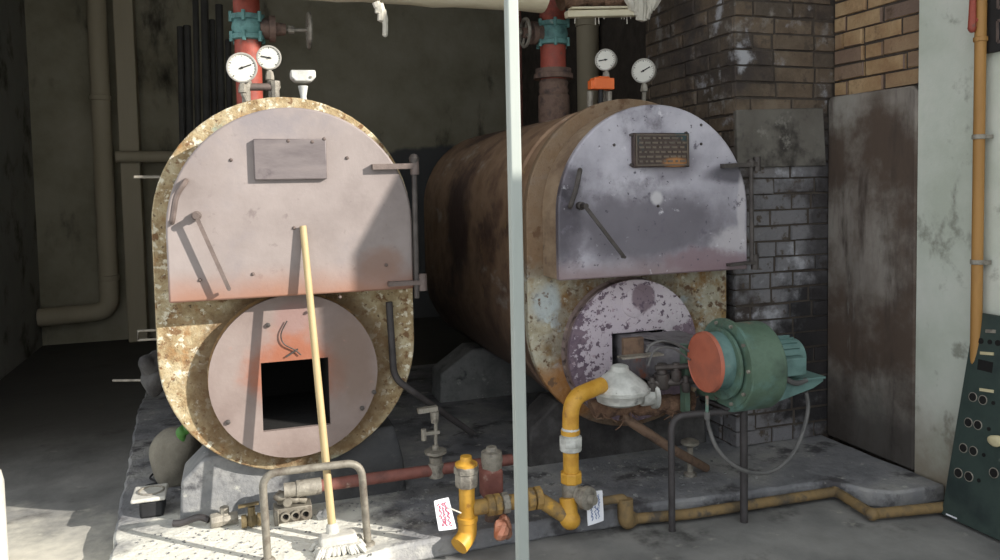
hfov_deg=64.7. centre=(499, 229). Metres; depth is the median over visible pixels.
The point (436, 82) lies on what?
wall
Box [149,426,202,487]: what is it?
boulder
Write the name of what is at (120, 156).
pipe
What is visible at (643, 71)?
pressure gauge
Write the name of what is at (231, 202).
boiler
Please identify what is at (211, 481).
saddle
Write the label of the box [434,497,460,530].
paper tag
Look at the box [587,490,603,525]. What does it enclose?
paper tag
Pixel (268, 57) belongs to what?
pressure gauge
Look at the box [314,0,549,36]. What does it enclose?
pipe
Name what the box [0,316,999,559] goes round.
floor
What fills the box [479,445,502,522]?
valve
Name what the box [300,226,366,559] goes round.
broom
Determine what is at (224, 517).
pipe fitting
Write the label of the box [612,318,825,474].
gas burner
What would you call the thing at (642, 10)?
pipe
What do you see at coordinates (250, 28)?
riser pipe
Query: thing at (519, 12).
thin standpipe
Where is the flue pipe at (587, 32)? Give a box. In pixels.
[575,18,599,111]
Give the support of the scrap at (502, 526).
on the floor
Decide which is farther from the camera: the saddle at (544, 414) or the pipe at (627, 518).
the saddle at (544, 414)
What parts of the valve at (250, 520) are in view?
lever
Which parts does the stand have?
support plate, leg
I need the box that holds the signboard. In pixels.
[987,0,999,53]
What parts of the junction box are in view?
lid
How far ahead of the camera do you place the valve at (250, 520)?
3.19 m
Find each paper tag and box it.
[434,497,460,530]
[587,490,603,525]
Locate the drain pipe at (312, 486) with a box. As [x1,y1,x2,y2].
[283,454,513,497]
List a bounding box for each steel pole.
[177,26,185,143]
[183,25,192,136]
[192,0,200,127]
[201,0,210,121]
[209,19,216,115]
[215,4,224,112]
[225,39,232,107]
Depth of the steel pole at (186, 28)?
6.80 m
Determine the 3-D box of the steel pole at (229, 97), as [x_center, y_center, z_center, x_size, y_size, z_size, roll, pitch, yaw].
[-2.311,-0.277,6.814,0.050,2.772,0.453,-2,3,-13]
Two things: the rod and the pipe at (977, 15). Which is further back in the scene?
the rod
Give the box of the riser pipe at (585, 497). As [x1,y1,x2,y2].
[560,377,607,509]
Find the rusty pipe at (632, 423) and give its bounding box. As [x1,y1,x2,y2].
[619,415,709,471]
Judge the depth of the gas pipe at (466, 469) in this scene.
3.04 m
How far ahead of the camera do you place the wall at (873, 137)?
3.72 m
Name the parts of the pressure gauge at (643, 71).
stem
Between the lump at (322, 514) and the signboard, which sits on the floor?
the lump at (322, 514)
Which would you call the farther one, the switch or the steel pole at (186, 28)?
the steel pole at (186, 28)
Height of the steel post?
3.600 m
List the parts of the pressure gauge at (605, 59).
stem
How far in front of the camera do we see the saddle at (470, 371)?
5.08 m
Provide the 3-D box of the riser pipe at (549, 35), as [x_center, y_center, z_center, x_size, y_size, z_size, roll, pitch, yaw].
[0.235,-1.503,4.385,0.329,1.810,0.219,-2,3,-18]
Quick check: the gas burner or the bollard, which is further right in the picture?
the gas burner
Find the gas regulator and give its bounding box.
[596,363,660,408]
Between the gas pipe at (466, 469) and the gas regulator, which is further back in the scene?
the gas regulator
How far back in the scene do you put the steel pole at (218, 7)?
6.91 m
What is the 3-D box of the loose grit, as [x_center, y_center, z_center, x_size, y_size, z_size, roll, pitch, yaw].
[-0.072,1.178,3.392,2.768,0.012,0.639,-2,3,-18]
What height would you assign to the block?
0.136 m
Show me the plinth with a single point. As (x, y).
(820, 461)
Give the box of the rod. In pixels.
[112,379,139,381]
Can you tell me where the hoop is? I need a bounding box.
[259,460,374,559]
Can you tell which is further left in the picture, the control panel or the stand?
the stand
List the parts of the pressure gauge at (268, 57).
stem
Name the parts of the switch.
stem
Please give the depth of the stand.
3.28 m
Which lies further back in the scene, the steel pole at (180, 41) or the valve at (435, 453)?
the steel pole at (180, 41)
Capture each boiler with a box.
[134,97,426,469]
[424,99,760,425]
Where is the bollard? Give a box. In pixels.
[0,469,8,559]
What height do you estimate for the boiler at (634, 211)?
1.582 m
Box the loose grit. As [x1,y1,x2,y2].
[136,447,766,559]
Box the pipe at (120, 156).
[115,151,173,162]
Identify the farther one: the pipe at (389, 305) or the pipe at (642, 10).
the pipe at (642, 10)
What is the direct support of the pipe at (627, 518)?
on the floor
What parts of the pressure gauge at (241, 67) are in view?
stem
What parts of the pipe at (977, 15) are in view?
valve lever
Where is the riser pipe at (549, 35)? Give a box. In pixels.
[519,0,572,122]
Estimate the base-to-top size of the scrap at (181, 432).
0.090 m
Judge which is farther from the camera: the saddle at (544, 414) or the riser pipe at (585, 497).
the saddle at (544, 414)
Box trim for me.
[112,0,149,341]
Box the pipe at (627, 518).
[579,486,942,528]
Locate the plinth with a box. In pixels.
[109,364,943,559]
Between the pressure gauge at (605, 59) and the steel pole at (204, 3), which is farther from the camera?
the steel pole at (204, 3)
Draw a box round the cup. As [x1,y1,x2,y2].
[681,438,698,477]
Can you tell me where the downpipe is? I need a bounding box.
[36,0,119,326]
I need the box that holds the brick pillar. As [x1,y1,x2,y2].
[646,0,834,446]
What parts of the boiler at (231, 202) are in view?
grip handle, smokebox door, burner plate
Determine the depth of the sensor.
3.40 m
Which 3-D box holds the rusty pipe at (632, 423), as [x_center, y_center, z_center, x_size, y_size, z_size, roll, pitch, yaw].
[0.773,0.967,3.536,0.529,0.369,0.137,-3,4,-31]
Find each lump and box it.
[138,350,162,396]
[316,508,326,519]
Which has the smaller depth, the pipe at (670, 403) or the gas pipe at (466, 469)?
the gas pipe at (466, 469)
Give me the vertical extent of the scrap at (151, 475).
0.016 m
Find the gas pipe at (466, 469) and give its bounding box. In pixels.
[451,454,478,553]
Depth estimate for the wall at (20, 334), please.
6.86 m
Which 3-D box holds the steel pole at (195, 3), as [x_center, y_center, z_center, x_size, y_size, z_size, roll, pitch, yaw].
[-2.591,-0.532,6.802,0.050,3.292,0.434,-2,3,-12]
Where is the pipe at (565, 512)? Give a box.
[474,486,579,529]
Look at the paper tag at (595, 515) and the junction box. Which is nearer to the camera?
the paper tag at (595, 515)
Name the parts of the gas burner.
rusty plate, plate, fan casing, motor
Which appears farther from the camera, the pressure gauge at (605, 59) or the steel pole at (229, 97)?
the steel pole at (229, 97)
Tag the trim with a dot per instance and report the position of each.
(124, 20)
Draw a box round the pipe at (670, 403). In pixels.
[587,390,698,429]
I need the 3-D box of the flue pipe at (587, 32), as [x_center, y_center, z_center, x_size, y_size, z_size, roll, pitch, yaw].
[0.763,-0.744,6.765,0.204,3.580,0.204,-2,3,-18]
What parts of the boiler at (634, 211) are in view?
grip handle, plate, burner plate, smokebox door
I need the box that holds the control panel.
[942,313,999,540]
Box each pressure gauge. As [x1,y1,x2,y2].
[226,52,257,101]
[256,45,280,96]
[595,49,616,101]
[631,58,656,100]
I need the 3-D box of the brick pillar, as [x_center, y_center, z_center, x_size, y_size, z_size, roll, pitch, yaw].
[1.323,-0.633,4.467,0.621,3.600,0.919,-2,3,-18]
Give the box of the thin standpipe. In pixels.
[518,11,522,126]
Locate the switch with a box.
[587,76,613,106]
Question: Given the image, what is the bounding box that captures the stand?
[668,400,747,531]
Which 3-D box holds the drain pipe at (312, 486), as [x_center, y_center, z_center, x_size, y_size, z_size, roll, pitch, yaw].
[-0.416,1.104,3.401,0.992,0.174,0.068,-2,3,-18]
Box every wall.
[0,0,42,379]
[24,0,506,345]
[521,0,999,495]
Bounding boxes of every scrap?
[145,473,157,485]
[176,425,188,441]
[494,514,511,540]
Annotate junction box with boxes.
[130,483,167,518]
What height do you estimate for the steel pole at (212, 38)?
2.947 m
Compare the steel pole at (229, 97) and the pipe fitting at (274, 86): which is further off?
the steel pole at (229, 97)
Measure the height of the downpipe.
3.368 m
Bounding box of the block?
[273,490,311,525]
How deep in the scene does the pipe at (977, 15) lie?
3.25 m
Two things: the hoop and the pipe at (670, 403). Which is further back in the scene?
the pipe at (670, 403)
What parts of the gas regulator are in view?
domed lid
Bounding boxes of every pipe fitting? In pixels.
[172,505,238,527]
[242,80,280,102]
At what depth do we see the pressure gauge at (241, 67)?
3.31 m
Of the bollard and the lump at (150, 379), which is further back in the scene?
the lump at (150, 379)
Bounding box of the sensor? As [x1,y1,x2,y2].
[290,70,315,98]
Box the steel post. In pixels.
[504,0,528,559]
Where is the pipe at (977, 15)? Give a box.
[967,0,993,363]
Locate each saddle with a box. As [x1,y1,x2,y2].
[180,417,405,518]
[431,342,546,402]
[526,391,705,466]
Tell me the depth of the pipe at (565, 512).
3.13 m
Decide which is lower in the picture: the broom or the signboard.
the broom
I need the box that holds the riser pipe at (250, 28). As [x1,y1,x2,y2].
[228,0,312,103]
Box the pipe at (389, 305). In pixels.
[386,301,474,435]
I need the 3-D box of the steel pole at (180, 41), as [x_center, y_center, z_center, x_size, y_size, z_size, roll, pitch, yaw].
[-2.677,-0.310,6.689,0.050,2.867,0.452,-2,3,-14]
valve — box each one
[238,501,260,527]
[417,405,446,478]
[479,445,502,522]
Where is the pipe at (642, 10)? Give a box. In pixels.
[555,0,660,24]

